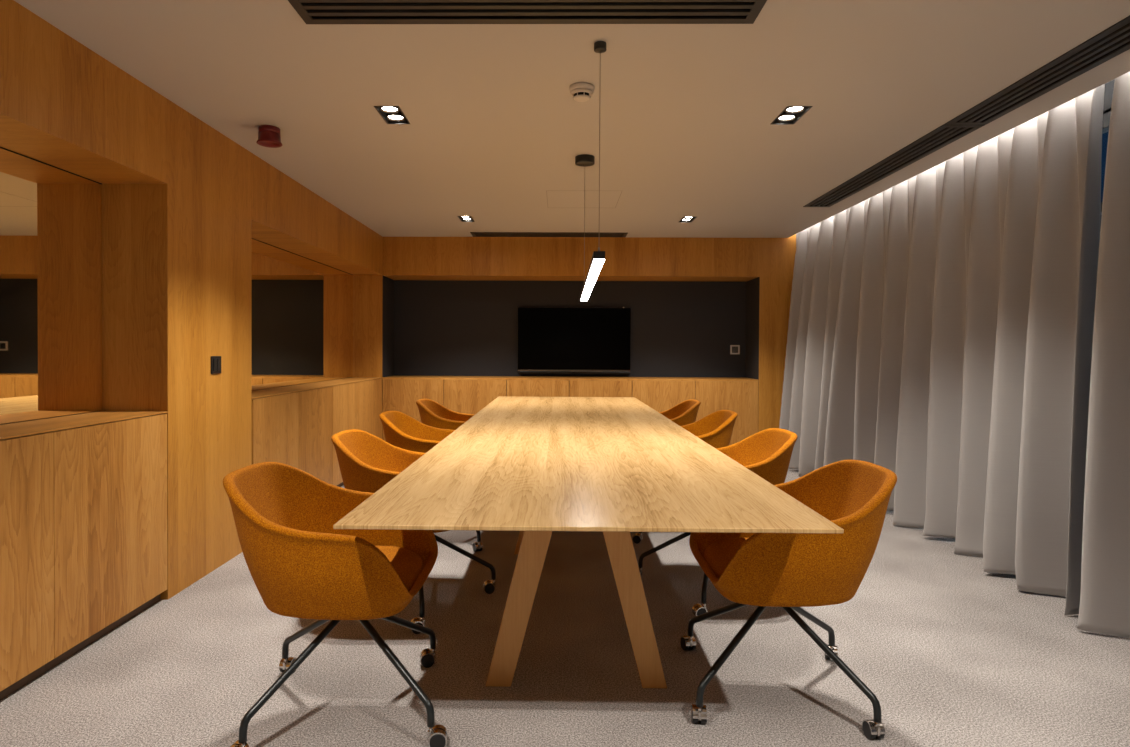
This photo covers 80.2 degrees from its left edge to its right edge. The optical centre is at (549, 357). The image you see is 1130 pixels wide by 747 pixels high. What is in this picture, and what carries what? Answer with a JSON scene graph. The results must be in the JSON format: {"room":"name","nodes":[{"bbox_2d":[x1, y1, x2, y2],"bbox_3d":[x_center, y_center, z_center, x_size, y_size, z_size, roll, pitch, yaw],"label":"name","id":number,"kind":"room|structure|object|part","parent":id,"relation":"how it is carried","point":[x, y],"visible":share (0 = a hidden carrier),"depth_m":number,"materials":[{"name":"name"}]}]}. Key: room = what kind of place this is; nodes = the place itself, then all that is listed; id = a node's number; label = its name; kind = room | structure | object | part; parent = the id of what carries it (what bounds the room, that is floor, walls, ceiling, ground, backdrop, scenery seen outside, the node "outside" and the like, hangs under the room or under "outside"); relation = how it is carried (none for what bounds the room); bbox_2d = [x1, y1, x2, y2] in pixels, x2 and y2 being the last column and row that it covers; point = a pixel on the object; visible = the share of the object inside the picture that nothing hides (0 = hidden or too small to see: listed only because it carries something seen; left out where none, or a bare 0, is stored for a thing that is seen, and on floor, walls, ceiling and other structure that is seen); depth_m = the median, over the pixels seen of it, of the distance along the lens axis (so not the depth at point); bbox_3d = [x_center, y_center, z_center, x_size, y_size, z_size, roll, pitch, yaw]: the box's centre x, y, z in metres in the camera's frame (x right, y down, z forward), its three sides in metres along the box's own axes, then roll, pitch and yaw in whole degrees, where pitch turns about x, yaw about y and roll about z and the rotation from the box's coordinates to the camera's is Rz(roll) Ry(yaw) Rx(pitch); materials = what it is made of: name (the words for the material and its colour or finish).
{"room":"conference room","nodes":[
{"label":"conference room","id":0,"kind":"room"},
{"bbox_2d":[0,0,382,599],"bbox_3d":[-2.108,-0.029,2.548,0.516,2.413,10.240,0,1,1],"label":"wall","id":1,"kind":"structure","parent":0,"point":[184,204],"depth_m":3.30,"materials":[{"name":"brown wood"}]},
{"bbox_2d":[0,147,101,423],"bbox_3d":[-2.202,-0.255,0.352,0.021,1.092,5.751,0,1,1],"label":"mirror","id":2,"kind":"object","parent":1,"relation":"attached to","point":[51,216],"visible":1,"depth_m":2.89,"materials":[{"name":"brown mirror"}]},
{"bbox_2d":[211,356,220,373],"bbox_3d":[-1.829,0.040,3.677,0.014,0.096,0.104,0,1,1],"label":"light switch","id":3,"kind":"object","parent":1,"relation":"attached to","point":[215,360],"visible":1,"depth_m":3.66,"materials":[{"name":"black plastic"}]},
{"bbox_2d":[252,238,352,390],"bbox_3d":[-2.132,-0.319,5.637,0.021,1.092,3.041,0,1,1],"label":"mirror","id":4,"kind":"object","parent":1,"relation":"attached to","point":[302,307],"visible":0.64,"depth_m":5.63,"materials":[{"name":"brown mirror"}]},
{"bbox_2d":[0,469,1129,746],"bbox_3d":[0.277,1.231,2.532,5.300,0.080,10.440,0,1,1],"label":"floor","id":5,"kind":"structure","parent":0,"point":[952,653],"depth_m":2.56,"materials":[{"name":"grey carpet"}]},
{"bbox_2d":[0,432,53,700],"bbox_3d":[-2.013,0.732,2.147,0.306,0.904,0.728,0,1,1],"label":"base cabinet","id":6,"kind":"object","parent":5,"relation":"on","point":[26,462],"visible":0.91,"depth_m":2.38,"materials":[{"name":"brown wood"}]},
{"bbox_2d":[46,414,166,671],"bbox_3d":[-2.003,0.723,2.874,0.306,0.904,0.724,0,1,1],"label":"base cabinet","id":7,"kind":"object","parent":5,"relation":"on","point":[110,478],"visible":0.74,"depth_m":2.80,"materials":[{"name":"brown wood"}]},
{"bbox_2d":[252,392,298,468],"bbox_3d":[-1.981,0.703,4.510,0.306,0.904,0.725,0,1,1],"label":"base cabinet","id":8,"kind":"object","parent":5,"relation":"on","point":[275,419],"visible":0.29,"depth_m":4.48,"materials":[{"name":"brown wood"}]},
{"bbox_2d":[252,377,381,398],"bbox_3d":[-1.968,0.232,5.642,0.316,0.006,3.044,0,1,1],"label":"countertop","id":9,"kind":"structure","parent":8,"relation":"on","point":[301,387],"depth_m":5.38,"materials":[{"name":"brown wood"}]},
{"bbox_2d":[299,387,332,484],"bbox_3d":[-1.972,0.694,5.238,0.306,0.904,0.726,0,1,1],"label":"base cabinet","id":10,"kind":"object","parent":5,"relation":"on","point":[315,405],"visible":0.26,"depth_m":5.24,"materials":[{"name":"brown wood"}]},
{"bbox_2d":[223,462,446,746],"bbox_3d":[-0.706,0.782,2.278,0.716,0.813,0.620,0,1,-8],"label":"armchair","id":11,"kind":"object","parent":5,"relation":"on","point":[300,566],"visible":0.98,"depth_m":2.06,"materials":[{"name":"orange fabric"}]},
{"bbox_3d":[-0.793,0.980,2.113,0.022,0.289,0.389,1,1,36],"label":"leg","id":12,"kind":"part","parent":11,"relation":"part of","materials":[{"name":"black metal"}]},
{"bbox_3d":[-0.838,0.976,2.393,0.389,0.289,0.022,1,1,36],"label":"leg","id":13,"kind":"part","parent":11,"relation":"part of","materials":[{"name":"black metal"}]},
{"bbox_3d":[-0.512,0.981,2.159,0.389,0.289,0.022,1,1,36],"label":"leg","id":14,"kind":"part","parent":11,"relation":"part of","materials":[{"name":"black metal"}]},
{"bbox_3d":[-0.558,0.977,2.439,0.022,0.289,0.389,1,1,36],"label":"leg","id":15,"kind":"part","parent":11,"relation":"part of","materials":[{"name":"black metal"}]},
{"bbox_2d":[330,382,358,486],"bbox_3d":[-1.962,0.685,5.967,0.306,0.904,0.726,0,1,1],"label":"base cabinet","id":16,"kind":"object","parent":5,"relation":"on","point":[345,396],"visible":0.24,"depth_m":5.88,"materials":[{"name":"brown wood"}]},
{"bbox_2d":[359,378,381,438],"bbox_3d":[-1.952,0.676,6.750,0.306,0.904,0.834,0,1,1],"label":"base cabinet","id":17,"kind":"object","parent":5,"relation":"on","point":[370,391],"visible":0.26,"depth_m":6.75,"materials":[{"name":"brown wood"}]},
{"bbox_2d":[331,429,495,633],"bbox_3d":[-0.681,0.770,3.266,0.723,0.813,0.686,1,1,27],"label":"armchair","id":18,"kind":"object","parent":5,"relation":"on","point":[367,462],"visible":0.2,"depth_m":3.30,"materials":[{"name":"orange fabric"}]},
{"bbox_3d":[-0.599,0.969,3.067,0.022,0.289,0.389,0,1,-15],"label":"leg","id":19,"kind":"part","parent":18,"relation":"part of","materials":[{"name":"black metal"}]},
{"bbox_3d":[-0.459,0.967,3.314,0.389,0.289,0.022,0,1,-15],"label":"leg","id":20,"kind":"part","parent":18,"relation":"part of","materials":[{"name":"black metal"}]},
{"bbox_2d":[383,379,443,440],"bbox_3d":[-1.460,0.674,7.412,0.657,0.896,0.494,0,1,1],"label":"base cabinet","id":21,"kind":"object","parent":5,"relation":"on","point":[402,396],"visible":0.17,"depth_m":7.16,"materials":[{"name":"brown wood"}]},
{"bbox_2d":[383,376,757,381],"bbox_3d":[0.215,0.230,7.388,4.000,0.022,0.502,0,1,1],"label":"countertop","id":22,"kind":"structure","parent":21,"relation":"on","point":[388,377],"depth_m":7.16,"materials":[{"name":"brown wood"}]},
{"bbox_2d":[379,411,482,551],"bbox_3d":[-0.727,0.757,4.305,0.721,0.813,0.643,0,1,1],"label":"armchair","id":23,"kind":"object","parent":5,"relation":"on","point":[401,430],"visible":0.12,"depth_m":4.14,"materials":[{"name":"orange fabric"}]},
{"bbox_3d":[-0.553,0.956,4.158,0.022,0.289,0.389,0,1,-44],"label":"leg","id":24,"kind":"part","parent":23,"relation":"part of","materials":[{"name":"black metal"}]},
{"bbox_2d":[416,399,473,429],"bbox_3d":[-0.713,0.744,5.385,0.713,0.813,0.647,1,1,17],"label":"armchair","id":25,"kind":"object","parent":5,"relation":"on","point":[433,414],"visible":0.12,"depth_m":5.21,"materials":[{"name":"orange fabric"}]},
{"bbox_2d":[444,380,506,414],"bbox_3d":[-0.796,0.678,7.403,0.668,0.896,0.494,0,1,1],"label":"base cabinet","id":26,"kind":"object","parent":5,"relation":"on","point":[461,396],"visible":0.17,"depth_m":7.15,"materials":[{"name":"brown wood"}]},
{"bbox_2d":[507,380,568,396],"bbox_3d":[-0.128,0.681,7.394,0.668,0.896,0.494,0,1,1],"label":"base cabinet","id":27,"kind":"object","parent":5,"relation":"on","point":[515,388],"visible":0.17,"depth_m":7.14,"materials":[{"name":"brown wood"}]},
{"bbox_2d":[333,396,843,687],"bbox_3d":[0.132,0.798,4.313,1.382,0.740,4.990,0,1,1],"label":"conference table","id":28,"kind":"object","parent":5,"relation":"on","point":[616,467],"visible":1,"depth_m":2.41,"materials":[{"name":"brown wood"}]},
{"bbox_3d":[-0.072,0.818,4.019,0.275,0.706,0.075,0,1,1],"label":"leg","id":29,"kind":"part","parent":28,"relation":"part of","materials":[{"name":"brown wood"}]},
{"bbox_3d":[-0.093,0.837,2.454,0.275,0.706,0.075,0,1,1],"label":"leg","id":30,"kind":"part","parent":28,"relation":"part of","materials":[{"name":"brown wood"}]},
{"bbox_3d":[0.289,0.839,2.449,0.272,0.706,0.075,0,1,1],"label":"leg","id":31,"kind":"part","parent":28,"relation":"part of","materials":[{"name":"brown wood"}]},
{"bbox_2d":[569,381,631,396],"bbox_3d":[0.541,0.685,7.385,0.668,0.896,0.494,0,1,1],"label":"base cabinet","id":32,"kind":"object","parent":5,"relation":"on","point":[576,388],"visible":0.17,"depth_m":7.13,"materials":[{"name":"brown wood"}]},
{"bbox_2d":[632,381,694,412],"bbox_3d":[1.211,0.689,7.377,0.669,0.896,0.494,0,1,1],"label":"base cabinet","id":33,"kind":"object","parent":5,"relation":"on","point":[661,396],"visible":0.17,"depth_m":7.13,"materials":[{"name":"brown wood"}]},
{"bbox_2d":[660,399,700,425],"bbox_3d":[0.855,0.751,5.441,0.719,0.813,0.678,1,1,25],"label":"armchair","id":34,"kind":"object","parent":5,"relation":"on","point":[685,412],"visible":0.12,"depth_m":5.34,"materials":[{"name":"orange fabric"}]},
{"bbox_2d":[632,410,737,543],"bbox_3d":[0.878,0.763,4.503,0.720,0.813,0.610,0,1,1],"label":"armchair","id":35,"kind":"object","parent":5,"relation":"on","point":[716,428],"visible":0.12,"depth_m":4.33,"materials":[{"name":"orange fabric"}]},
{"bbox_2d":[638,428,797,615],"bbox_3d":[0.874,0.776,3.426,0.719,0.813,0.677,0,1,-23],"label":"armchair","id":36,"kind":"object","parent":5,"relation":"on","point":[767,453],"visible":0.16,"depth_m":3.47,"materials":[{"name":"orange fabric"}]},
{"bbox_3d":[0.652,0.970,3.492,0.389,0.289,0.022,1,1,21],"label":"leg","id":37,"kind":"part","parent":36,"relation":"part of","materials":[{"name":"black metal"}]},
{"bbox_3d":[0.769,0.974,3.233,0.022,0.289,0.389,1,1,21],"label":"leg","id":38,"kind":"part","parent":36,"relation":"part of","materials":[{"name":"black metal"}]},
{"bbox_2d":[695,381,757,445],"bbox_3d":[1.880,0.692,7.368,0.668,0.896,0.494,0,1,1],"label":"base cabinet","id":39,"kind":"object","parent":5,"relation":"on","point":[741,398],"visible":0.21,"depth_m":7.12,"materials":[{"name":"brown wood"}]},
{"bbox_2d":[680,459,896,738],"bbox_3d":[0.842,0.788,2.412,0.689,0.813,0.631,0,1,7],"label":"armchair","id":40,"kind":"object","parent":5,"relation":"on","point":[791,572],"visible":0.91,"depth_m":2.18,"materials":[{"name":"orange fabric"}]},
{"bbox_3d":[0.678,0.982,2.564,0.022,0.289,0.389,0,1,-36],"label":"leg","id":41,"kind":"part","parent":40,"relation":"part of","materials":[{"name":"black metal"}]},
{"bbox_3d":[0.634,0.985,2.283,0.389,0.289,0.022,0,1,-36],"label":"leg","id":42,"kind":"part","parent":40,"relation":"part of","materials":[{"name":"black metal"}]},
{"bbox_3d":[0.959,0.984,2.521,0.389,0.289,0.022,0,1,-36],"label":"leg","id":43,"kind":"part","parent":40,"relation":"part of","materials":[{"name":"black metal"}]},
{"bbox_3d":[0.915,0.987,2.240,0.022,0.289,0.389,0,1,-36],"label":"leg","id":44,"kind":"part","parent":40,"relation":"part of","materials":[{"name":"black metal"}]},
{"bbox_3d":[-2.042,0.758,-0.041,0.306,0.904,0.728,0,1,1],"label":"cabinet","id":45,"kind":"object","parent":5,"relation":"on","visible":0},
{"bbox_2d":[0,411,167,439],"bbox_3d":[-2.024,0.284,1.410,0.316,0.006,3.644,0,1,1],"label":"countertop","id":46,"kind":"structure","parent":45,"relation":"on","point":[11,430],"depth_m":2.74,"materials":[{"name":"brown wood"}]},
{"bbox_2d":[14,0,1129,237],"bbox_3d":[0.049,-1.233,2.505,4.818,0.020,10.440,0,1,1],"label":"ceiling","id":47,"kind":"structure","parent":0,"point":[687,111],"depth_m":3.17,"materials":[{"name":"grey paint"}]},
{"bbox_2d":[256,125,282,147],"bbox_3d":[-1.521,-1.201,3.636,0.132,0.089,0.132,0,1,1],"label":"fire alarm","id":48,"kind":"object","parent":47,"relation":"attached to","point":[269,136],"visible":1,"depth_m":3.60,"materials":[{"name":"red plastic"}]},
{"bbox_2d":[374,106,409,123],"bbox_3d":[-0.803,-1.274,3.426,0.123,0.076,0.260,0,1,1],"label":"recessed light","id":49,"kind":"object","parent":47,"relation":"in","point":[390,114],"visible":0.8,"depth_m":3.45,"materials":[{"name":"black plastic"}]},
{"bbox_2d":[458,216,474,221],"bbox_3d":[-0.767,-1.307,6.145,0.123,0.076,0.260,0,1,1],"label":"recessed light","id":50,"kind":"object","parent":47,"relation":"in","point":[462,218],"visible":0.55,"depth_m":6.18,"materials":[{"name":"black plastic"}]},
{"bbox_2d":[288,0,766,23],"bbox_3d":[-0.079,-1.276,2.306,1.632,0.121,0.281,0,1,1],"label":"ceiling vent","id":51,"kind":"object","parent":47,"relation":"in","point":[310,11],"visible":1,"depth_m":2.37,"materials":[{"name":"grey metal"}]},
{"bbox_2d":[470,232,627,236],"bbox_3d":[-0.009,-1.333,6.958,1.609,0.121,0.255,0,1,1],"label":"ceiling vent","id":52,"kind":"object","parent":47,"relation":"in","point":[474,234],"visible":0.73,"depth_m":6.94,"materials":[{"name":"grey metal"}]},
{"bbox_2d":[570,82,593,101],"bbox_3d":[0.145,-1.198,3.044,0.112,0.062,0.112,0,1,1],"label":"smoke detector","id":53,"kind":"object","parent":47,"relation":"attached to","point":[580,91],"visible":1,"depth_m":3.01,"materials":[{"name":"beige plastic"}]},
{"bbox_2d":[584,186,584,263],"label":"pendant lamp","id":54,"kind":"object","parent":47,"relation":"hanging from","point":[584,186],"depth_m":4.16,"materials":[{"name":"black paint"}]},
{"bbox_2d":[575,108,599,225],"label":"pendant lamp","id":55,"kind":"object","parent":47,"relation":"hanging from","point":[584,160],"depth_m":4.10,"materials":[{"name":"black metal"}]},
{"bbox_2d":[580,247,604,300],"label":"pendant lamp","id":56,"kind":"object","parent":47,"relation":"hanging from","point":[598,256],"depth_m":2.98,"materials":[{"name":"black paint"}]},
{"bbox_2d":[581,259,604,300],"bbox_3d":[0.202,-0.368,3.393,0.042,0.046,1.592,0,1,1],"label":"diffuser","id":57,"kind":"object","parent":56,"relation":"attached to","point":[595,266],"depth_m":3.11,"materials":[{"name":"white plastic"}]},
{"bbox_2d":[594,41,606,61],"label":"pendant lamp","id":58,"kind":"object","parent":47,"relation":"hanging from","point":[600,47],"depth_m":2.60,"materials":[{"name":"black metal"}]},
{"bbox_2d":[679,217,696,221],"bbox_3d":[1.256,-1.296,6.119,0.123,0.076,0.260,0,1,1],"label":"recessed light","id":59,"kind":"object","parent":47,"relation":"in","point":[684,219],"visible":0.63,"depth_m":6.17,"materials":[{"name":"black plastic"}]},
{"bbox_2d":[770,106,812,124],"bbox_3d":[1.220,-1.263,3.399,0.123,0.076,0.260,0,1,1],"label":"recessed light","id":60,"kind":"object","parent":47,"relation":"in","point":[790,115],"visible":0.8,"depth_m":3.42,"materials":[{"name":"black plastic"}]},
{"bbox_2d":[803,124,984,206],"bbox_3d":[2.187,-1.292,4.529,0.215,0.121,2.025,0,1,1],"label":"ceiling vent","id":61,"kind":"object","parent":47,"relation":"in","point":[943,135],"visible":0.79,"depth_m":4.22,"materials":[{"name":"grey metal"}]},
{"bbox_2d":[944,15,1129,124],"bbox_3d":[2.160,-1.267,2.483,0.215,0.121,2.053,0,1,1],"label":"ceiling vent","id":62,"kind":"object","parent":47,"relation":"in","point":[1114,40],"visible":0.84,"depth_m":2.89,"materials":[{"name":"grey metal"}]},
{"bbox_2d":[353,234,795,439],"bbox_3d":[0.389,-0.169,7.432,5.020,2.600,0.604,0,1,1],"label":"wall","id":63,"kind":"structure","parent":0,"point":[439,306],"depth_m":7.47,"materials":[{"name":"brown wood"}]},
{"bbox_2d":[517,307,630,373],"bbox_3d":[0.274,-0.196,7.597,1.286,0.756,0.074,0,1,1],"label":"television","id":64,"kind":"object","parent":63,"relation":"attached to","point":[550,340],"visible":1,"depth_m":7.58,"materials":[{"name":"black"}]},
{"bbox_3d":[0.272,0.148,7.585,1.266,0.008,0.005,0,1,1],"label":"trim","id":65,"kind":"part","parent":64,"relation":"part of","materials":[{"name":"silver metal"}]},
{"bbox_2d":[730,345,739,353],"bbox_3d":[2.099,-0.090,7.606,0.104,0.104,0.012,0,1,1],"label":"wall socket","id":66,"kind":"object","parent":63,"relation":"attached to","point":[735,349],"visible":1,"depth_m":7.60,"materials":[{"name":"grey plastic"}]},
{"bbox_2d":[1103,79,1114,112],"bbox_3d":[2.884,-0.145,2.480,0.100,2.700,10.240,0,1,1],"label":"wall","id":67,"kind":"structure","parent":0,"point":[1109,87],"depth_m":3.42,"materials":[{"name":"black"}]},
{"bbox_2d":[1100,110,1110,229],"bbox_3d":[2.891,-0.072,3.066,0.070,2.380,1.630,0,1,1],"label":"window","id":68,"kind":"structure","parent":67,"relation":"in","point":[1106,116],"depth_m":3.50,"materials":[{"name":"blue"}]},
{"bbox_3d":[2.896,-0.992,3.055,0.012,0.380,1.530,0,1,1],"label":"pane","id":69,"kind":"part","parent":68,"relation":"part of","materials":[{"name":"blue glass"}]},
{"bbox_3d":[2.686,-1.320,2.217,0.502,0.187,9.736,0,1,1],"label":"trim","id":70,"kind":"structure","parent":0,"visible":0},
{"bbox_3d":[2.555,-1.392,3.563,0.080,0.034,7.026,0,1,1],"label":"track","id":71,"kind":"object","parent":70,"relation":"attached to","visible":0},
{"bbox_2d":[779,84,1104,614],"bbox_3d":[2.519,-0.091,5.076,0.380,2.517,4.009,0,1,1],"label":"curtain","id":72,"kind":"object","parent":71,"relation":"hanging from","point":[941,323],"visible":0.85,"depth_m":3.97,"materials":[{"name":"beige fabric"}]},
{"bbox_2d":[1077,72,1129,637],"bbox_3d":[2.467,-0.048,1.496,0.394,2.517,2.914,0,1,1],"label":"curtain","id":73,"kind":"object","parent":71,"relation":"hanging from","point":[1104,608],"visible":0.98,"depth_m":2.89,"materials":[{"name":"beige fabric"}]}
]}

